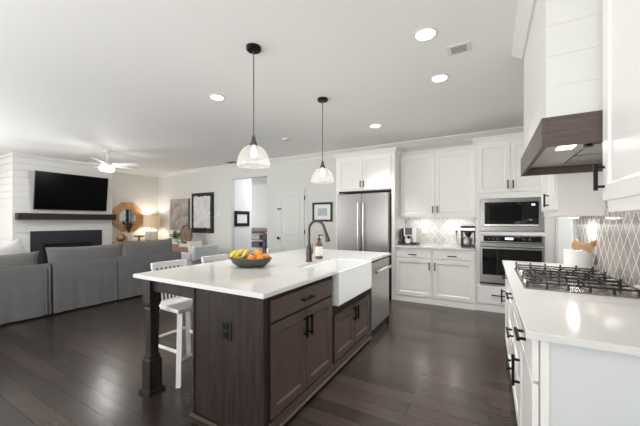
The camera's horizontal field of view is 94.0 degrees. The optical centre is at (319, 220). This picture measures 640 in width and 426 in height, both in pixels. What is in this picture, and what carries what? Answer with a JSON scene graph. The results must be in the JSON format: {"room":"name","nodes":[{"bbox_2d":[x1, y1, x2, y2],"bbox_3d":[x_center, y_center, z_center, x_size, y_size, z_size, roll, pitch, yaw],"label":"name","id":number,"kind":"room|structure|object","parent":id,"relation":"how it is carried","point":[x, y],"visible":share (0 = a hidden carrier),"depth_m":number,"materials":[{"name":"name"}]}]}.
{"room":"kitchen","nodes":[
{"label":"kitchen","id":0,"kind":"room"},
{"bbox_2d":[0,152,111,251],"bbox_3d":[-6.492,-0.076,7.461,0.850,2.810,1.950,0,0,30],"label":"wall","id":1,"kind":"structure","parent":0,"point":[17,170],"depth_m":6.70,"materials":[{"name":"white paint"}]},
{"bbox_2d":[15,213,115,219],"bbox_3d":[-6.024,-0.101,7.221,0.199,0.144,1.915,0,0,30],"label":"mantel shelf","id":2,"kind":"object","parent":1,"relation":"attached to","point":[18,216],"visible":1,"depth_m":6.98,"materials":[{"name":"brown wood"}]},
{"bbox_2d":[30,230,101,263],"bbox_3d":[-6.102,0.779,7.256,0.029,1.100,1.407,0,0,30],"label":"fireplace","id":3,"kind":"object","parent":1,"relation":"attached to","point":[39,240],"visible":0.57,"depth_m":7.10,"materials":[{"name":"grey"}]},
{"bbox_2d":[33,170,107,210],"bbox_3d":[-6.005,-0.690,7.265,0.190,0.861,1.455,0,0,30],"label":"television","id":4,"kind":"object","parent":1,"relation":"attached to","point":[52,191],"visible":1,"depth_m":7.15,"materials":[{"name":"black plastic"}]},
{"bbox_2d":[111,172,157,255],"bbox_3d":[-7.446,-0.076,6.111,0.720,2.810,8.100,0,0,30],"label":"wall","id":5,"kind":"structure","parent":0,"point":[140,190],"depth_m":8.88,"materials":[{"name":"white paint"}]},
{"bbox_2d":[112,202,142,231],"bbox_3d":[-5.571,-0.111,8.651,0.039,0.847,0.847,0,0,30],"label":"wall mirror","id":6,"kind":"object","parent":5,"relation":"attached to","point":[123,211],"visible":0.83,"depth_m":8.63,"materials":[{"name":"brown wood"}]},
{"bbox_2d":[119,209,135,224],"bbox_3d":[-5.582,-0.111,8.658,0.009,0.460,0.460,0,0,30],"label":"mirror glass","id":7,"kind":"object","parent":6,"relation":"attached to","point":[124,214],"depth_m":8.65,"materials":[{"name":"grey"}]},
{"bbox_2d":[114,168,156,176],"bbox_3d":[-5.474,-1.429,8.777,0.085,0.105,1.344,0,0,30],"label":"trim","id":8,"kind":"structure","parent":5,"relation":"attached to","point":[119,170],"depth_m":8.81,"materials":[{"name":"white paint"}]},
{"bbox_2d":[235,178,250,254],"bbox_3d":[-2.171,-0.076,8.284,0.120,2.810,0.640,0,0,30],"label":"wall","id":9,"kind":"structure","parent":0,"point":[242,186],"depth_m":8.26,"materials":[{"name":"white paint"}]},
{"bbox_2d":[234,211,249,225],"bbox_3d":[-2.137,-0.064,8.196,0.024,0.415,0.560,0,0,30],"label":"framed print","id":10,"kind":"object","parent":9,"relation":"attached to","point":[241,218],"visible":1,"depth_m":8.18,"materials":[{"name":"black wood"}]},
{"bbox_2d":[0,253,517,425],"bbox_3d":[-2.056,1.359,5.300,15.200,0.060,12.000,0,0,30],"label":"floor","id":11,"kind":"structure","parent":0,"point":[430,365],"depth_m":2.60,"materials":[{"name":"brown wood"}]},
{"bbox_2d":[0,251,51,324],"bbox_3d":[-4.730,0.867,3.504,1.035,0.874,2.140,0,0,30],"label":"sofa","id":12,"kind":"object","parent":11,"relation":"on","point":[25,284],"visible":1,"depth_m":3.97,"materials":[{"name":"grey fabric"}]},
{"bbox_2d":[0,238,26,254],"bbox_3d":[-4.467,0.549,4.286,0.238,0.593,0.616,0,0,30],"label":"throw pillow","id":13,"kind":"object","parent":12,"relation":"on","point":[14,247],"visible":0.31,"depth_m":4.30,"materials":[{"name":"white fabric"}]},
{"bbox_2d":[0,251,38,267],"bbox_3d":[-4.257,0.639,3.797,0.252,0.418,1.055,0,0,30],"label":"cushion","id":14,"kind":"object","parent":12,"relation":"on","point":[29,258],"depth_m":4.01,"materials":[{"name":"grey fabric"}]},
{"bbox_2d":[45,238,181,312],"bbox_3d":[-3.695,0.827,5.332,1.035,0.954,2.040,0,0,30],"label":"sofa","id":15,"kind":"object","parent":11,"relation":"on","point":[84,276],"visible":0.88,"depth_m":4.75,"materials":[{"name":"grey fabric"}]},
{"bbox_2d":[45,243,122,263],"bbox_3d":[-3.704,0.614,4.774,0.254,0.467,1.060,0,0,30],"label":"cushion","id":16,"kind":"object","parent":15,"relation":"on","point":[55,255],"depth_m":4.62,"materials":[{"name":"grey fabric"}]},
{"bbox_2d":[124,238,171,255],"bbox_3d":[-3.206,0.599,5.653,0.256,0.497,0.920,0,0,30],"label":"cushion","id":17,"kind":"object","parent":15,"relation":"on","point":[133,248],"depth_m":5.51,"materials":[{"name":"grey fabric"}]},
{"bbox_2d":[112,239,159,243],"bbox_3d":[-5.297,0.952,8.709,0.400,0.755,1.300,0,0,30],"label":"console table","id":18,"kind":"object","parent":11,"relation":"on","point":[158,239],"visible":0.2,"depth_m":8.36,"materials":[{"name":"brown wood"}]},
{"bbox_2d":[116,234,125,241],"bbox_3d":[-5.471,0.459,8.199,0.230,0.230,0.230,0,0,30],"label":"decorative sphere","id":19,"kind":"object","parent":18,"relation":"on","point":[120,237],"visible":1,"depth_m":8.12,"materials":[{"name":"brown wood"}]},
{"bbox_2d":[123,220,134,240],"bbox_3d":[-5.454,0.271,8.521,0.280,0.606,0.280,0,0,0],"label":"potted plant","id":20,"kind":"object","parent":18,"relation":"on","point":[128,224],"visible":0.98,"depth_m":8.47,"materials":[{"name":"green plant"}]},
{"bbox_2d":[133,235,144,240],"bbox_3d":[-5.230,0.495,8.625,0.300,0.158,0.300,0,0,30],"label":"footed bowl","id":21,"kind":"object","parent":18,"relation":"on","point":[138,236],"visible":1,"depth_m":8.60,"materials":[{"name":"brown wood"}]},
{"bbox_2d":[143,215,159,239],"bbox_3d":[-5.089,0.202,9.016,0.470,0.745,0.470,0,0,30],"label":"table lamp","id":22,"kind":"object","parent":18,"relation":"on","point":[151,221],"visible":0.98,"depth_m":8.87,"materials":[{"name":"white fabric"}]},
{"bbox_2d":[151,259,192,387],"bbox_3d":[-1.211,0.851,2.662,0.462,0.960,0.452,0,0,30],"label":"bar stool","id":23,"kind":"object","parent":11,"relation":"on","point":[179,305],"visible":0.6,"depth_m":2.57,"materials":[{"name":"white paint"}]},
{"bbox_2d":[172,246,188,252],"bbox_3d":[-3.723,1.009,8.140,1.000,0.640,0.460,0,0,30],"label":"side table","id":24,"kind":"object","parent":11,"relation":"on","point":[181,249],"visible":0.12,"depth_m":7.85,"materials":[{"name":"brown wood"}]},
{"bbox_2d":[179,225,192,246],"bbox_3d":[-3.584,0.398,8.004,0.582,0.582,0.200,0,0,30],"label":"ornament","id":25,"kind":"object","parent":24,"relation":"on","point":[186,235],"visible":0.94,"depth_m":7.97,"materials":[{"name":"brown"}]},
{"bbox_3d":[-3.918,0.659,8.193,0.350,0.060,0.240,0,0,30],"label":"storage box","id":26,"kind":"object","parent":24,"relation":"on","visible":0},
{"bbox_3d":[-3.918,0.599,8.193,0.350,0.060,0.240,0,0,30],"label":"storage box","id":27,"kind":"object","parent":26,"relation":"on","visible":0},
{"bbox_2d":[168,231,179,241],"bbox_3d":[-4.005,0.419,8.251,0.318,0.298,0.311,0,0,-7],"label":"potted plant","id":28,"kind":"object","parent":27,"relation":"on","point":[175,238],"visible":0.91,"depth_m":8.19,"materials":[{"name":"green plant"}]},
{"bbox_2d":[181,244,217,266],"bbox_3d":[-2.999,0.949,7.167,0.840,0.760,0.680,0,0,30],"label":"armchair","id":29,"kind":"object","parent":11,"relation":"on","point":[193,258],"visible":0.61,"depth_m":6.83,"materials":[{"name":"grey fabric"}]},
{"bbox_2d":[187,240,201,252],"bbox_3d":[-2.933,0.649,7.038,0.188,0.369,0.400,0,0,30],"label":"throw pillow","id":30,"kind":"object","parent":29,"relation":"on","point":[190,244],"visible":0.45,"depth_m":6.93,"materials":[{"name":"beige fabric"}]},
{"bbox_2d":[201,254,228,263],"bbox_3d":[-0.950,0.851,3.123,0.462,0.960,0.452,0,0,30],"label":"bar stool","id":31,"kind":"object","parent":11,"relation":"on","point":[204,259],"visible":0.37,"depth_m":3.21,"materials":[{"name":"white paint"}]},
{"bbox_2d":[251,232,266,253],"bbox_3d":[-2.474,0.884,11.311,1.350,0.890,0.450,0,0,30],"label":"storage shelf","id":32,"kind":"object","parent":11,"relation":"on","point":[264,239],"visible":0.17,"depth_m":10.82,"materials":[{"name":"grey wood"}]},
{"bbox_2d":[251,241,262,246],"bbox_3d":[-2.356,0.864,11.227,0.500,0.170,0.380,0,0,30],"label":"storage bin","id":33,"kind":"object","parent":32,"relation":"on","point":[253,243],"visible":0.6,"depth_m":11.05,"materials":[{"name":"grey fabric"}]},
{"bbox_2d":[251,234,262,238],"bbox_3d":[-2.356,0.594,11.227,0.500,0.170,0.380,0,0,30],"label":"storage bin","id":34,"kind":"object","parent":32,"relation":"on","point":[253,236],"visible":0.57,"depth_m":11.05,"materials":[{"name":"white fabric"}]},
{"bbox_2d":[251,228,266,232],"bbox_3d":[-2.328,0.344,11.224,0.769,0.196,0.370,0,0,30],"label":"folded blanket","id":35,"kind":"object","parent":32,"relation":"on","point":[253,230],"visible":0.87,"depth_m":11.03,"materials":[{"name":"beige fabric"}]},
{"bbox_2d":[138,256,388,425],"bbox_3d":[-0.245,0.887,3.109,1.238,0.884,2.530,0,0,30],"label":"kitchen island","id":36,"kind":"object","parent":11,"relation":"on","point":[230,331],"visible":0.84,"depth_m":1.92,"materials":[{"name":"brown wood"}]},
{"bbox_2d":[223,322,227,338],"bbox_3d":[-0.596,0.689,1.881,0.046,0.096,0.004,0,0,30],"label":"socket","id":37,"kind":"object","parent":36,"relation":"attached to","point":[225,324],"depth_m":1.88,"materials":[{"name":"black plastic"}]},
{"bbox_2d":[221,319,231,340],"bbox_3d":[-0.593,0.690,1.886,0.094,0.122,0.006,0,0,30],"label":"outlet plate","id":38,"kind":"object","parent":36,"relation":"attached to","point":[226,324],"depth_m":1.88,"materials":[{"name":"black plastic"}]},
{"bbox_2d":[133,248,390,298],"bbox_3d":[-0.269,0.430,3.127,1.322,0.030,2.548,0,0,30],"label":"island countertop","id":39,"kind":"structure","parent":36,"relation":"on","point":[285,271],"depth_m":2.31,"materials":[{"name":"white stone"}]},
{"bbox_2d":[230,255,271,267],"bbox_3d":[-0.637,0.374,2.750,0.416,0.082,0.333,0,0,30],"label":"fruit bowl","id":40,"kind":"object","parent":39,"relation":"on","point":[243,262],"visible":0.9,"depth_m":2.62,"materials":[{"name":"grey ceramic"}]},
{"bbox_2d":[230,250,238,257],"bbox_3d":[-0.760,0.299,2.744,0.040,0.068,0.177,0,0,35],"label":"banana","id":41,"kind":"object","parent":40,"relation":"in","point":[233,254],"visible":0.56,"depth_m":2.70,"materials":[{"name":"yellow food"}]},
{"bbox_2d":[235,249,246,257],"bbox_3d":[-0.716,0.295,2.731,0.043,0.073,0.189,0,0,30],"label":"banana","id":42,"kind":"object","parent":40,"relation":"in","point":[241,251],"visible":0.78,"depth_m":2.70,"materials":[{"name":"yellow food"}]},
{"bbox_2d":[241,249,251,257],"bbox_3d":[-0.667,0.297,2.730,0.039,0.068,0.191,0,0,16],"label":"banana","id":43,"kind":"object","parent":40,"relation":"in","point":[247,251],"visible":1,"depth_m":2.70,"materials":[{"name":"yellow food"}]},
{"bbox_2d":[247,254,255,259],"bbox_3d":[-0.617,0.337,2.685,0.074,0.075,0.073,0,0,30],"label":"orange","id":44,"kind":"object","parent":40,"relation":"in","point":[250,257],"visible":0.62,"depth_m":2.66,"materials":[{"name":"orange food"}]},
{"bbox_2d":[254,250,262,256],"bbox_3d":[-0.567,0.306,2.755,0.076,0.077,0.075,0,0,30],"label":"orange","id":45,"kind":"object","parent":40,"relation":"in","point":[258,252],"visible":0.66,"depth_m":2.73,"materials":[{"name":"orange food"}]},
{"bbox_2d":[262,253,269,258],"bbox_3d":[-0.497,0.329,2.745,0.072,0.073,0.071,0,0,30],"label":"orange","id":46,"kind":"object","parent":40,"relation":"in","point":[266,256],"visible":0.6,"depth_m":2.72,"materials":[{"name":"orange food"}]},
{"bbox_2d":[306,220,329,261],"bbox_3d":[-0.023,0.202,3.001,0.272,0.427,0.068,0,0,30],"label":"faucet","id":47,"kind":"object","parent":39,"relation":"on","point":[309,251],"visible":1,"depth_m":3.02,"materials":[{"name":"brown metal"}]},
{"bbox_2d":[315,235,322,258],"bbox_3d":[-0.010,0.282,3.292,0.082,0.266,0.082,0,0,-13],"label":"soap bottle","id":48,"kind":"object","parent":39,"relation":"on","point":[319,246],"visible":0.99,"depth_m":3.26,"materials":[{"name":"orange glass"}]},
{"bbox_2d":[303,258,371,306],"bbox_3d":[0.171,0.576,2.969,0.427,0.294,0.807,0,0,30],"label":"farmhouse sink","id":49,"kind":"object","parent":39,"relation":"in","point":[353,278],"visible":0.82,"depth_m":2.87,"materials":[{"name":"white ceramic"}]},
{"bbox_2d":[268,276,331,422],"bbox_3d":[-0.333,0.866,2.275,0.618,0.837,0.858,0,0,30],"label":"base cabinet","id":50,"kind":"object","parent":36,"relation":"attached to","point":[299,318],"visible":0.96,"depth_m":2.05,"materials":[{"name":"brown wood"}]},
{"bbox_2d":[331,276,369,363],"bbox_3d":[0.103,0.866,3.047,0.618,0.837,0.911,0,0,30],"label":"base cabinet","id":51,"kind":"object","parent":36,"relation":"attached to","point":[351,319],"visible":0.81,"depth_m":2.82,"materials":[{"name":"brown wood"}]},
{"bbox_2d":[267,247,283,253],"bbox_3d":[-0.438,0.851,4.028,0.462,0.960,0.452,0,0,30],"label":"bar stool","id":52,"kind":"object","parent":11,"relation":"on","point":[281,249],"visible":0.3,"depth_m":4.12,"materials":[{"name":"white paint"}]},
{"bbox_2d":[337,192,391,297],"bbox_3d":[0.889,0.409,5.479,0.950,1.780,0.787,0,0,30],"label":"refrigerator","id":53,"kind":"object","parent":11,"relation":"on","point":[364,220],"visible":0.57,"depth_m":5.14,"materials":[{"name":"grey metal"}]},
{"bbox_2d":[333,147,404,299],"bbox_3d":[0.936,0.046,5.583,1.201,2.565,0.756,0,0,30],"label":"tall cabinet","id":54,"kind":"object","parent":11,"relation":"on","point":[376,170],"visible":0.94,"depth_m":5.25,"materials":[{"name":"white paint"}]},
{"bbox_2d":[369,257,392,336],"bbox_3d":[0.507,0.888,3.730,0.648,0.882,0.668,0,0,30],"label":"dishwasher","id":55,"kind":"object","parent":11,"relation":"on","point":[379,291],"visible":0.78,"depth_m":3.55,"materials":[{"name":"grey metal"}]},
{"bbox_2d":[395,248,475,309],"bbox_3d":[1.949,0.888,5.021,1.211,0.882,0.736,0,0,30],"label":"base cabinet","id":56,"kind":"object","parent":11,"relation":"on","point":[439,277],"visible":0.98,"depth_m":4.70,"materials":[{"name":"white paint"}]},
{"bbox_2d":[394,244,475,250],"bbox_3d":[1.953,0.430,5.029,1.211,0.030,0.718,0,0,30],"label":"countertop","id":57,"kind":"structure","parent":56,"relation":"on","point":[420,246],"depth_m":4.86,"materials":[{"name":"white stone"}]},
{"bbox_2d":[400,227,419,244],"bbox_3d":[1.590,0.265,5.277,0.280,0.301,0.289,0,0,30],"label":"espresso machine","id":58,"kind":"object","parent":57,"relation":"on","point":[409,235],"visible":0.98,"depth_m":5.17,"materials":[{"name":"silver plastic"}]},
{"bbox_2d":[405,238,411,242],"bbox_3d":[1.544,0.345,5.205,0.120,0.076,0.118,0,0,30],"label":"cup","id":59,"kind":"object","parent":58,"relation":"on","point":[407,240],"depth_m":5.16,"materials":[{"name":"white ceramic"}]},
{"bbox_2d":[461,226,474,247],"bbox_3d":[2.377,0.247,4.787,0.200,0.336,0.246,0,0,30],"label":"coffee maker","id":60,"kind":"object","parent":57,"relation":"on","point":[467,232],"visible":0.97,"depth_m":4.71,"materials":[{"name":"silver plastic"}]},
{"bbox_2d":[465,232,470,243],"bbox_3d":[2.358,0.269,4.755,0.100,0.180,0.100,0,0,30],"label":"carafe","id":61,"kind":"object","parent":60,"relation":"on","point":[467,234],"depth_m":4.72,"materials":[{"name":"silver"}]},
{"bbox_2d":[501,274,508,353],"bbox_3d":[2.067,0.888,2.744,0.676,0.882,0.568,0,0,30],"label":"base cabinet","id":62,"kind":"object","parent":11,"relation":"on","point":[503,276],"visible":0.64,"depth_m":3.06,"materials":[{"name":"white paint"}]},
{"bbox_2d":[505,283,519,425],"bbox_3d":[1.656,0.888,2.017,0.676,0.882,1.098,0,0,30],"label":"base cabinet","id":63,"kind":"object","parent":11,"relation":"on","point":[513,317],"visible":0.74,"depth_m":2.07,"materials":[{"name":"white paint"}]},
{"bbox_2d":[502,260,639,356],"bbox_3d":[1.639,0.430,1.980,0.660,0.030,2.338,0,0,30],"label":"countertop","id":64,"kind":"structure","parent":63,"relation":"on","point":[596,322],"depth_m":1.30,"materials":[{"name":"white stone"}]},
{"bbox_2d":[514,262,639,298],"bbox_3d":[1.698,0.384,2.078,0.532,0.062,0.870,0,0,30],"label":"gas cooktop","id":65,"kind":"object","parent":64,"relation":"in","point":[569,280],"visible":1,"depth_m":1.89,"materials":[{"name":"silver metal"}]},
{"bbox_2d":[563,249,592,270],"bbox_3d":[2.219,0.332,2.570,0.198,0.167,0.198,0,0,30],"label":"utensil crock","id":66,"kind":"object","parent":64,"relation":"on","point":[582,259],"visible":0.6,"depth_m":2.50,"materials":[{"name":"white ceramic"}]},
{"bbox_2d":[571,239,580,250],"bbox_3d":[2.239,0.279,2.607,0.018,0.242,0.110,0,0,7],"label":"wooden spoon","id":67,"kind":"object","parent":66,"relation":"in","point":[575,245],"visible":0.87,"depth_m":2.60,"materials":[{"name":"brown wood"}]},
{"bbox_2d":[580,243,593,252],"bbox_3d":[2.222,0.290,2.488,0.034,0.222,0.118,0,0,-21],"label":"wooden spoon","id":68,"kind":"object","parent":66,"relation":"in","point":[588,247],"visible":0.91,"depth_m":2.47,"materials":[{"name":"brown wood"}]},
{"bbox_2d":[589,240,596,246],"bbox_3d":[2.254,0.280,2.546,0.019,0.245,0.160,0,0,-34],"label":"wooden spoon","id":69,"kind":"object","parent":66,"relation":"in","point":[593,242],"visible":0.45,"depth_m":2.49,"materials":[{"name":"brown wood"}]},
{"bbox_2d":[632,285,639,293],"bbox_3d":[1.787,0.388,1.666,0.060,0.055,0.060,0,0,30],"label":"jar","id":70,"kind":"object","parent":64,"relation":"on","point":[635,286],"visible":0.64,"depth_m":1.66,"materials":[{"name":"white ceramic"}]},
{"bbox_2d":[472,132,554,312],"bbox_3d":[2.877,0.046,4.513,1.002,2.565,0.706,0,0,30],"label":"tall cabinet","id":71,"kind":"object","parent":11,"relation":"on","point":[498,157],"visible":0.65,"depth_m":4.31,"materials":[{"name":"white paint"}]},
{"bbox_2d":[480,197,543,231],"bbox_3d":[2.828,-0.089,4.446,0.772,0.477,0.476,0,0,30],"label":"microwave","id":72,"kind":"object","parent":71,"relation":"in","point":[504,214],"visible":0.91,"depth_m":4.24,"materials":[{"name":"grey metal"}]},
{"bbox_2d":[480,235,544,284],"bbox_3d":[2.834,0.566,4.457,0.774,0.718,0.651,0,0,30],"label":"wall oven","id":73,"kind":"object","parent":71,"relation":"in","point":[494,249],"visible":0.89,"depth_m":4.28,"materials":[{"name":"grey metal"}]},
{"bbox_2d":[511,318,639,425],"bbox_3d":[1.230,0.888,1.266,0.676,0.882,0.624,0,0,30],"label":"base cabinet","id":74,"kind":"object","parent":11,"relation":"on","point":[560,385],"visible":0.54,"depth_m":1.09,"materials":[{"name":"white paint"}]},
{"bbox_2d":[251,184,266,252],"bbox_3d":[-2.400,-0.076,12.102,6.900,2.810,0.100,0,0,30],"label":"wall","id":75,"kind":"structure","parent":0,"point":[258,192],"depth_m":12.10,"materials":[{"name":"white paint"}]},
{"bbox_2d":[0,0,523,184],"bbox_3d":[-2.056,-1.511,5.300,15.200,0.060,12.000,0,0,30],"label":"ceiling","id":76,"kind":"structure","parent":0,"point":[134,80],"depth_m":3.04,"materials":[{"name":"white paint"}]},
{"bbox_2d":[66,150,139,171],"bbox_3d":[-4.505,-1.264,6.317,1.257,0.435,1.275,0,0,30],"label":"ceiling fan","id":77,"kind":"object","parent":76,"relation":"hanging from","point":[106,166],"visible":1,"depth_m":6.24,"materials":[{"name":"white paint"}]},
{"bbox_2d":[209,94,224,99],"bbox_3d":[-1.230,-1.476,3.564,0.176,0.008,0.176,0,0,30],"label":"recessed light","id":78,"kind":"object","parent":76,"relation":"in","point":[212,96],"visible":1,"depth_m":3.56,"materials":[{"name":"white plastic"}]},
{"bbox_2d":[246,43,260,157],"bbox_3d":[-0.566,-0.975,2.543,0.275,1.013,0.275,0,0,30],"label":"pendant light","id":79,"kind":"object","parent":76,"relation":"hanging from","point":[253,48],"visible":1,"depth_m":2.53,"materials":[{"name":"black metal"}]},
{"bbox_2d":[249,135,257,146],"bbox_3d":[-0.566,-0.687,2.543,0.072,0.088,0.071,0,0,30],"label":"socket","id":80,"kind":"object","parent":79,"relation":"attached to","point":[253,143],"depth_m":2.53,"materials":[{"name":"grey metal"}]},
{"bbox_2d":[317,97,327,176],"bbox_3d":[0.032,-0.975,3.619,0.275,1.013,0.275,0,0,30],"label":"pendant light","id":81,"kind":"object","parent":76,"relation":"hanging from","point":[322,100],"visible":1,"depth_m":3.61,"materials":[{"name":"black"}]},
{"bbox_2d":[370,124,380,127],"bbox_3d":[0.862,-1.476,4.638,0.176,0.008,0.176,0,0,30],"label":"recessed light","id":82,"kind":"object","parent":76,"relation":"in","point":[372,125],"visible":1,"depth_m":4.61,"materials":[{"name":"white plastic"}]},
{"bbox_2d":[414,27,436,40],"bbox_3d":[0.835,-1.476,2.363,0.176,0.008,0.176,0,0,30],"label":"recessed light","id":83,"kind":"object","parent":76,"relation":"in","point":[427,33],"visible":1,"depth_m":2.35,"materials":[{"name":"white paint"}]},
{"bbox_2d":[430,74,448,81],"bbox_3d":[1.238,-1.476,3.090,0.176,0.008,0.176,0,0,30],"label":"recessed light","id":84,"kind":"object","parent":76,"relation":"in","point":[440,77],"visible":1,"depth_m":3.08,"materials":[{"name":"white plastic"}]},
{"bbox_2d":[446,41,471,55],"bbox_3d":[1.193,-1.474,2.559,0.185,0.012,0.160,0,0,30],"label":"ceiling vent","id":85,"kind":"object","parent":76,"relation":"in","point":[463,47],"visible":1,"depth_m":2.55,"materials":[{"name":"white metal"}]},
{"bbox_2d":[451,44,466,53],"bbox_3d":[1.191,-1.472,2.561,0.120,0.001,0.100,0,0,30],"label":"grille","id":86,"kind":"object","parent":85,"relation":"attached to","point":[461,48],"depth_m":2.56,"materials":[{"name":"white metal"}]},
{"bbox_2d":[158,140,475,261],"bbox_3d":[-0.789,-0.076,7.061,10.130,2.810,0.128,0,0,30],"label":"wall","id":87,"kind":"structure","parent":0,"point":[304,172],"depth_m":7.21,"materials":[{"name":"white paint"}]},
{"bbox_2d":[170,198,189,229],"bbox_3d":[-4.183,-0.191,8.891,0.890,0.930,0.044,0,0,30],"label":"wall art","id":88,"kind":"object","parent":87,"relation":"attached to","point":[179,208],"visible":0.79,"depth_m":8.87,"materials":[{"name":"beige fabric"}]},
{"bbox_2d":[192,192,213,232],"bbox_3d":[-3.306,-0.229,8.390,0.880,1.125,0.052,0,0,30],"label":"wall art","id":89,"kind":"object","parent":87,"relation":"attached to","point":[202,203],"visible":0.98,"depth_m":8.33,"materials":[{"name":"white paper"}]},
{"bbox_2d":[277,189,304,251],"bbox_3d":[-0.687,0.299,6.898,0.779,2.060,0.070,0,0,30],"label":"door","id":90,"kind":"structure","parent":87,"relation":"in","point":[290,203],"depth_m":6.91,"materials":[{"name":"white paint"}]},
{"bbox_2d":[275,185,307,252],"bbox_3d":[-0.675,0.264,6.929,0.908,2.130,0.005,0,0,30],"label":"trim","id":91,"kind":"structure","parent":87,"relation":"attached to","point":[305,186],"depth_m":6.76,"materials":[{"name":"white paint"}]},
{"bbox_2d":[312,202,332,221],"bbox_3d":[0.049,-0.196,6.507,0.495,0.420,0.024,0,0,30],"label":"framed print","id":92,"kind":"object","parent":87,"relation":"attached to","point":[322,211],"visible":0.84,"depth_m":6.50,"materials":[{"name":"black metal"}]},
{"bbox_2d":[318,208,326,215],"bbox_3d":[0.050,-0.196,6.509,0.235,0.160,0.002,0,0,30],"label":"print","id":93,"kind":"object","parent":92,"relation":"attached to","point":[321,211],"depth_m":6.50},
{"bbox_2d":[156,126,523,177],"bbox_3d":[-0.842,-1.429,6.978,9.920,0.105,0.085,0,0,30],"label":"trim","id":94,"kind":"structure","parent":87,"relation":"attached to","point":[468,136],"depth_m":6.02,"materials":[{"name":"white paint"}]},
{"bbox_2d":[422,227,427,233],"bbox_3d":[1.914,0.167,5.452,0.110,0.125,0.009,0,0,30],"label":"wall outlet","id":95,"kind":"object","parent":87,"relation":"attached to","point":[424,229],"visible":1,"depth_m":5.44,"materials":[{"name":"white plastic"}]},
{"bbox_2d":[400,144,475,217],"bbox_3d":[2.032,-0.631,5.169,1.211,1.170,0.396,0,0,30],"label":"upper cabinet","id":96,"kind":"object","parent":87,"relation":"attached to","point":[438,182],"visible":0.98,"depth_m":5.01,"materials":[{"name":"white paint"}]},
{"bbox_2d":[453,227,459,233],"bbox_3d":[2.375,0.167,5.191,0.110,0.125,0.009,0,0,30],"label":"wall outlet","id":97,"kind":"object","parent":87,"relation":"attached to","point":[454,228],"visible":1,"depth_m":5.19,"materials":[{"name":"white plastic"}]},
{"bbox_2d":[570,218,572,248],"bbox_3d":[3.686,-0.076,3.153,1.490,2.810,2.520,0,0,30],"label":"wall","id":98,"kind":"structure","parent":0,"point":[571,219],"depth_m":4.43,"materials":[{"name":"white paint"}]},
{"bbox_2d":[541,171,604,217],"bbox_3d":[2.233,-0.631,2.715,0.350,1.209,0.735,0,0,30],"label":"upper cabinet","id":99,"kind":"object","parent":98,"relation":"attached to","point":[571,195],"visible":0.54,"depth_m":2.41,"materials":[{"name":"white paint"}]},
{"bbox_3d":[2.045,-0.076,1.888,0.120,2.810,6.100,0,0,30],"label":"wall","id":100,"kind":"structure","parent":0,"visible":0},
{"bbox_2d":[511,0,602,175],"bbox_3d":[1.650,-0.932,1.939,0.616,1.098,1.310,0,0,30],"label":"range hood","id":101,"kind":"object","parent":100,"relation":"attached to","point":[559,43],"visible":0.73,"depth_m":1.53,"materials":[{"name":"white wood"}]},
{"bbox_2d":[555,217,575,263],"bbox_3d":[2.949,0.249,3.502,0.138,2.160,1.060,0,0,30],"label":"trim","id":102,"kind":"structure","parent":100,"relation":"attached to","point":[562,224],"depth_m":3.88,"materials":[{"name":"white paint"}]},
{"bbox_2d":[576,201,639,285],"bbox_3d":[1.994,0.002,1.928,0.008,0.826,2.600,0,0,30],"label":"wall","id":103,"kind":"structure","parent":100,"relation":"attached to","point":[616,252],"depth_m":2.12,"materials":[{"name":"beige tile"}]},
{"bbox_2d":[593,0,639,211],"bbox_3d":[1.336,-0.707,1.130,0.350,1.328,0.533,0,0,30],"label":"upper cabinet","id":104,"kind":"object","parent":103,"relation":"attached to","point":[621,18],"visible":1,"depth_m":1.24,"materials":[{"name":"white paint"}]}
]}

